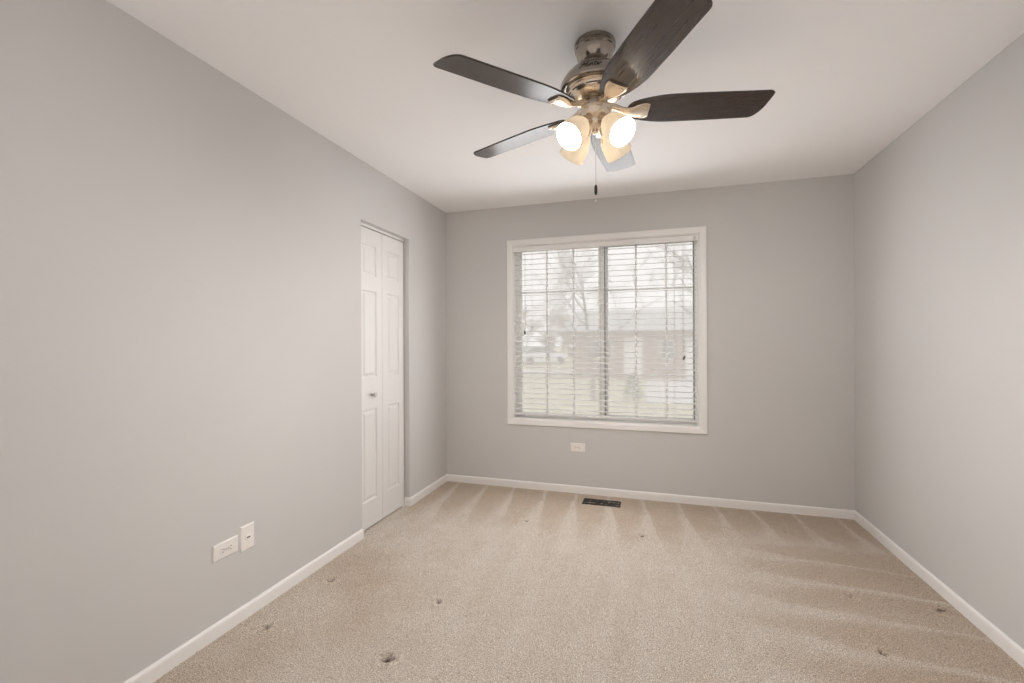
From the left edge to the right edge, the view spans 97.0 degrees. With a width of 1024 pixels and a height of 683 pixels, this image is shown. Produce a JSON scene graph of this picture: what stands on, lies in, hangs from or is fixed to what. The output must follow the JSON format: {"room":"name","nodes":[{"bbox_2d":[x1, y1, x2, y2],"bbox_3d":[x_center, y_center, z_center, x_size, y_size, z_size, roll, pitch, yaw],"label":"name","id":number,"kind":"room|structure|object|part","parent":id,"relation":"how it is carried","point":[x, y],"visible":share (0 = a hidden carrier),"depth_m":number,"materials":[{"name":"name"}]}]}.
{"room":"empty bedroom","nodes":[
{"label":"empty bedroom","id":0,"kind":"room"},
{"bbox_2d":[0,0,446,682],"bbox_3d":[-1.272,0.107,2.163,0.130,2.560,4.150,0,0,17],"label":"wall","id":1,"kind":"structure","parent":0,"point":[181,363],"depth_m":1.73,"materials":[{"name":"grey paint"}]},
{"bbox_2d":[212,535,237,562],"bbox_3d":[-1.251,0.907,1.981,0.010,0.071,0.122,0,0,17],"label":"wall outlet","id":2,"kind":"object","parent":1,"relation":"attached to","point":[229,546],"visible":1,"depth_m":1.97,"materials":[{"name":"white plastic"}]},
{"bbox_2d":[220,546,225,554],"bbox_3d":[-1.254,0.907,1.962,0.004,0.034,0.026,0,0,17],"label":"receptacle","id":3,"kind":"object","parent":2,"relation":"attached to","point":[222,548],"depth_m":1.96,"materials":[{"name":"white plastic"}]},
{"bbox_2d":[228,543,232,550],"bbox_3d":[-1.242,0.907,1.999,0.004,0.034,0.026,0,0,17],"label":"receptacle","id":4,"kind":"object","parent":2,"relation":"attached to","point":[230,545],"depth_m":2.00,"materials":[{"name":"white plastic"}]},
{"bbox_2d":[124,529,363,682],"bbox_3d":[-1.365,1.237,1.599,0.013,0.066,2.758,0,0,17],"label":"baseboard","id":5,"kind":"structure","parent":1,"relation":"attached to","point":[156,670],"depth_m":2.02,"materials":[{"name":"white paint"}]},
{"bbox_2d":[240,521,253,552],"bbox_3d":[-1.218,0.900,2.087,0.010,0.113,0.073,0,0,17],"label":"wall jack","id":6,"kind":"object","parent":1,"relation":"attached to","point":[246,531],"visible":1,"depth_m":2.08,"materials":[{"name":"white plastic"}]},
{"bbox_2d":[361,222,405,529],"bbox_3d":[-0.920,0.239,3.222,0.072,2.056,0.601,0,0,17],"label":"door","id":7,"kind":"structure","parent":1,"relation":"in","point":[382,280],"depth_m":3.22,"materials":[{"name":"white paint"}]},
{"bbox_2d":[404,474,446,505],"bbox_3d":[-0.709,1.239,3.803,0.053,0.066,0.657,0,0,17],"label":"baseboard","id":8,"kind":"structure","parent":1,"relation":"attached to","point":[412,500],"depth_m":3.70,"materials":[{"name":"white paint"}]},
{"bbox_2d":[107,0,1023,212],"bbox_3d":[0.314,-1.230,1.744,3.420,0.100,4.280,0,0,17],"label":"ceiling","id":9,"kind":"structure","parent":0,"point":[847,78],"depth_m":1.99,"materials":[{"name":"white paint"}]},
{"bbox_2d":[433,0,774,201],"bbox_3d":[0.362,-0.864,1.812,1.253,0.632,1.243,0,0,17],"label":"ceiling fan","id":10,"kind":"object","parent":9,"relation":"hanging from","point":[600,78],"visible":1,"depth_m":1.70,"materials":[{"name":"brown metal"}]},
{"bbox_3d":[-0.003,-0.910,1.594,0.533,0.036,0.150,0,0,-31],"label":"blade","id":11,"kind":"part","parent":10,"relation":"part of","materials":[{"name":"brown wood"}]},
{"bbox_3d":[0.035,-0.910,2.049,0.533,0.036,0.150,0,0,41],"label":"blade","id":12,"kind":"part","parent":10,"relation":"part of","materials":[{"name":"brown wood"}]},
{"bbox_3d":[0.231,-0.801,1.728,0.123,0.132,0.127,0,0,17],"label":"lamp shade","id":13,"kind":"part","parent":10,"relation":"part of","materials":[{"name":"beige glass"}]},
{"bbox_3d":[0.248,-0.817,1.739,0.060,0.070,0.066,0,0,17],"label":"bulb","id":14,"kind":"part","parent":10,"relation":"part of","materials":[{"name":"white glass"}]},
{"bbox_3d":[0.263,-0.801,1.893,0.127,0.132,0.123,0,0,17],"label":"lamp shade","id":15,"kind":"part","parent":10,"relation":"part of","materials":[{"name":"beige glass"}]},
{"bbox_3d":[0.282,-0.857,1.764,0.051,0.055,0.053,0,0,17],"label":"light arm","id":16,"kind":"part","parent":10,"relation":"part of","materials":[{"name":"silver metal"}]},
{"bbox_3d":[0.329,-0.974,1.795,0.226,0.048,0.226,0,0,17],"label":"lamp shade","id":17,"kind":"part","parent":10,"relation":"part of","materials":[{"name":"silver metal"}]},
{"bbox_3d":[0.328,-0.739,1.774,0.003,0.253,0.003,0,0,-13],"label":"pull chain","id":18,"kind":"part","parent":10,"relation":"part of","materials":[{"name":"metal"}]},
{"bbox_3d":[0.361,-0.857,1.748,0.053,0.055,0.051,0,0,17],"label":"light arm","id":19,"kind":"part","parent":10,"relation":"part of","materials":[{"name":"silver metal"}]},
{"bbox_3d":[0.480,-0.911,2.153,0.150,0.036,0.533,0,0,23],"label":"blade","id":20,"kind":"part","parent":10,"relation":"part of","materials":[{"name":"grey wood"}]},
{"bbox_3d":[0.428,-0.801,1.861,0.123,0.132,0.127,0,0,17],"label":"lamp shade","id":21,"kind":"part","parent":10,"relation":"part of","materials":[{"name":"beige glass"}]},
{"bbox_3d":[0.385,-0.818,1.713,0.066,0.070,0.060,0,0,17],"label":"bulb","id":22,"kind":"part","parent":10,"relation":"part of","materials":[{"name":"white glass"}]},
{"bbox_3d":[0.396,-0.801,1.696,0.127,0.132,0.123,0,0,17],"label":"lamp shade","id":23,"kind":"part","parent":10,"relation":"part of","materials":[{"name":"beige glass"}]},
{"bbox_3d":[0.418,-0.912,1.417,0.150,0.036,0.533,0,0,-13],"label":"blade","id":24,"kind":"part","parent":10,"relation":"part of","materials":[{"name":"brown wood"}]},
{"bbox_3d":[0.716,-0.913,1.762,0.533,0.036,0.150,0,0,5],"label":"blade","id":25,"kind":"part","parent":10,"relation":"part of","materials":[{"name":"brown wood"}]},
{"bbox_2d":[153,481,1023,682],"bbox_3d":[0.267,1.268,1.757,3.300,0.025,4.040,0,0,17],"label":"floor","id":26,"kind":"structure","parent":0,"point":[467,582],"depth_m":2.15,"materials":[{"name":"beige carpet"}]},
{"bbox_2d":[582,498,620,507],"bbox_3d":[0.700,1.257,3.538,0.292,0.017,0.122,0,0,17],"label":"floor vent","id":27,"kind":"object","parent":26,"relation":"in","point":[597,501],"visible":1,"depth_m":3.53,"materials":[{"name":"brown metal"}]},
{"bbox_2d":[446,174,854,509],"bbox_3d":[0.929,0.101,3.725,3.420,2.560,0.130,0,0,17],"label":"wall","id":28,"kind":"structure","parent":0,"point":[781,334],"depth_m":3.44,"materials":[{"name":"grey paint"}]},
{"bbox_2d":[570,443,584,451],"bbox_3d":[0.546,0.882,3.769,0.122,0.071,0.010,0,0,17],"label":"wall outlet","id":29,"kind":"object","parent":28,"relation":"attached to","point":[578,447],"visible":1,"depth_m":3.77,"materials":[{"name":"white plastic"}]},
{"bbox_2d":[507,226,707,433],"bbox_3d":[0.747,-0.083,3.773,1.610,1.598,0.149,0,0,17],"label":"window","id":30,"kind":"structure","parent":28,"relation":"in","point":[515,305],"depth_m":3.80,"materials":[{"name":"white paint"}]},
{"bbox_2d":[522,249,598,413],"bbox_3d":[0.409,-0.087,3.903,0.669,1.408,0.008,0,0,17],"label":"grille","id":31,"kind":"object","parent":30,"relation":"attached to","point":[573,290],"depth_m":3.92,"materials":[{"name":"white plastic"}]},
{"bbox_3d":[0.419,-0.083,3.904,0.747,1.440,0.024,0,0,17],"label":"sash","id":32,"kind":"part","parent":30,"relation":"part of","materials":[{"name":"white plastic"}]},
{"bbox_2d":[514,235,697,422],"bbox_3d":[0.735,-0.094,3.738,1.491,1.455,0.075,0,0,17],"label":"window blind","id":33,"kind":"object","parent":30,"relation":"attached to","point":[688,238],"visible":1,"depth_m":3.71,"materials":[{"name":"white plastic"}]},
{"bbox_3d":[0.113,-0.436,3.900,0.012,0.691,0.004,0,0,31],"label":"tilt cord","id":34,"kind":"part","parent":33,"relation":"part of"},
{"bbox_3d":[0.173,-0.083,3.921,0.002,1.405,0.054,0,0,17],"label":"ladder cord","id":35,"kind":"part","parent":33,"relation":"part of","materials":[{"name":"white fabric"}]},
{"bbox_3d":[0.733,-0.086,3.749,0.002,1.405,0.054,0,0,17],"label":"ladder cord","id":36,"kind":"part","parent":33,"relation":"part of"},
{"bbox_3d":[0.736,0.624,3.748,1.478,0.020,0.050,0,0,17],"label":"rail","id":37,"kind":"part","parent":33,"relation":"part of","materials":[{"name":"white plastic"}]},
{"bbox_3d":[1.284,-0.088,3.580,0.002,1.405,0.054,0,0,17],"label":"ladder cord","id":38,"kind":"part","parent":33,"relation":"part of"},
{"bbox_3d":[1.331,-0.338,3.526,0.012,0.898,0.004,0,0,31],"label":"lift cord","id":39,"kind":"part","parent":33,"relation":"part of","materials":[{"name":"white fabric"}]},
{"bbox_3d":[1.119,-0.086,3.718,0.705,1.440,0.024,0,0,17],"label":"sash","id":40,"kind":"part","parent":30,"relation":"part of","materials":[{"name":"white plastic"}]},
{"bbox_2d":[608,244,692,416],"bbox_3d":[1.127,-0.090,3.712,0.663,1.408,0.008,0,0,17],"label":"grille","id":41,"kind":"object","parent":30,"relation":"attached to","point":[639,285],"depth_m":3.73,"materials":[{"name":"white plastic"}]},
{"bbox_2d":[447,474,854,518],"bbox_3d":[0.913,1.232,3.655,3.160,0.066,0.013,0,0,17],"label":"baseboard","id":42,"kind":"structure","parent":28,"relation":"attached to","point":[663,497],"depth_m":3.56,"materials":[{"name":"white paint"}]},
{"bbox_2d":[854,33,1023,648],"bbox_3d":[1.872,0.093,1.196,0.130,2.560,4.150,0,0,17],"label":"wall","id":43,"kind":"structure","parent":0,"point":[939,210],"depth_m":2.18,"materials":[{"name":"grey paint"}]},
{"bbox_2d":[854,511,1023,667],"bbox_3d":[1.826,1.224,1.271,0.013,0.066,4.007,0,0,17],"label":"baseboard","id":44,"kind":"structure","parent":43,"relation":"attached to","point":[990,630],"depth_m":2.15,"materials":[{"name":"white paint"}]}
]}

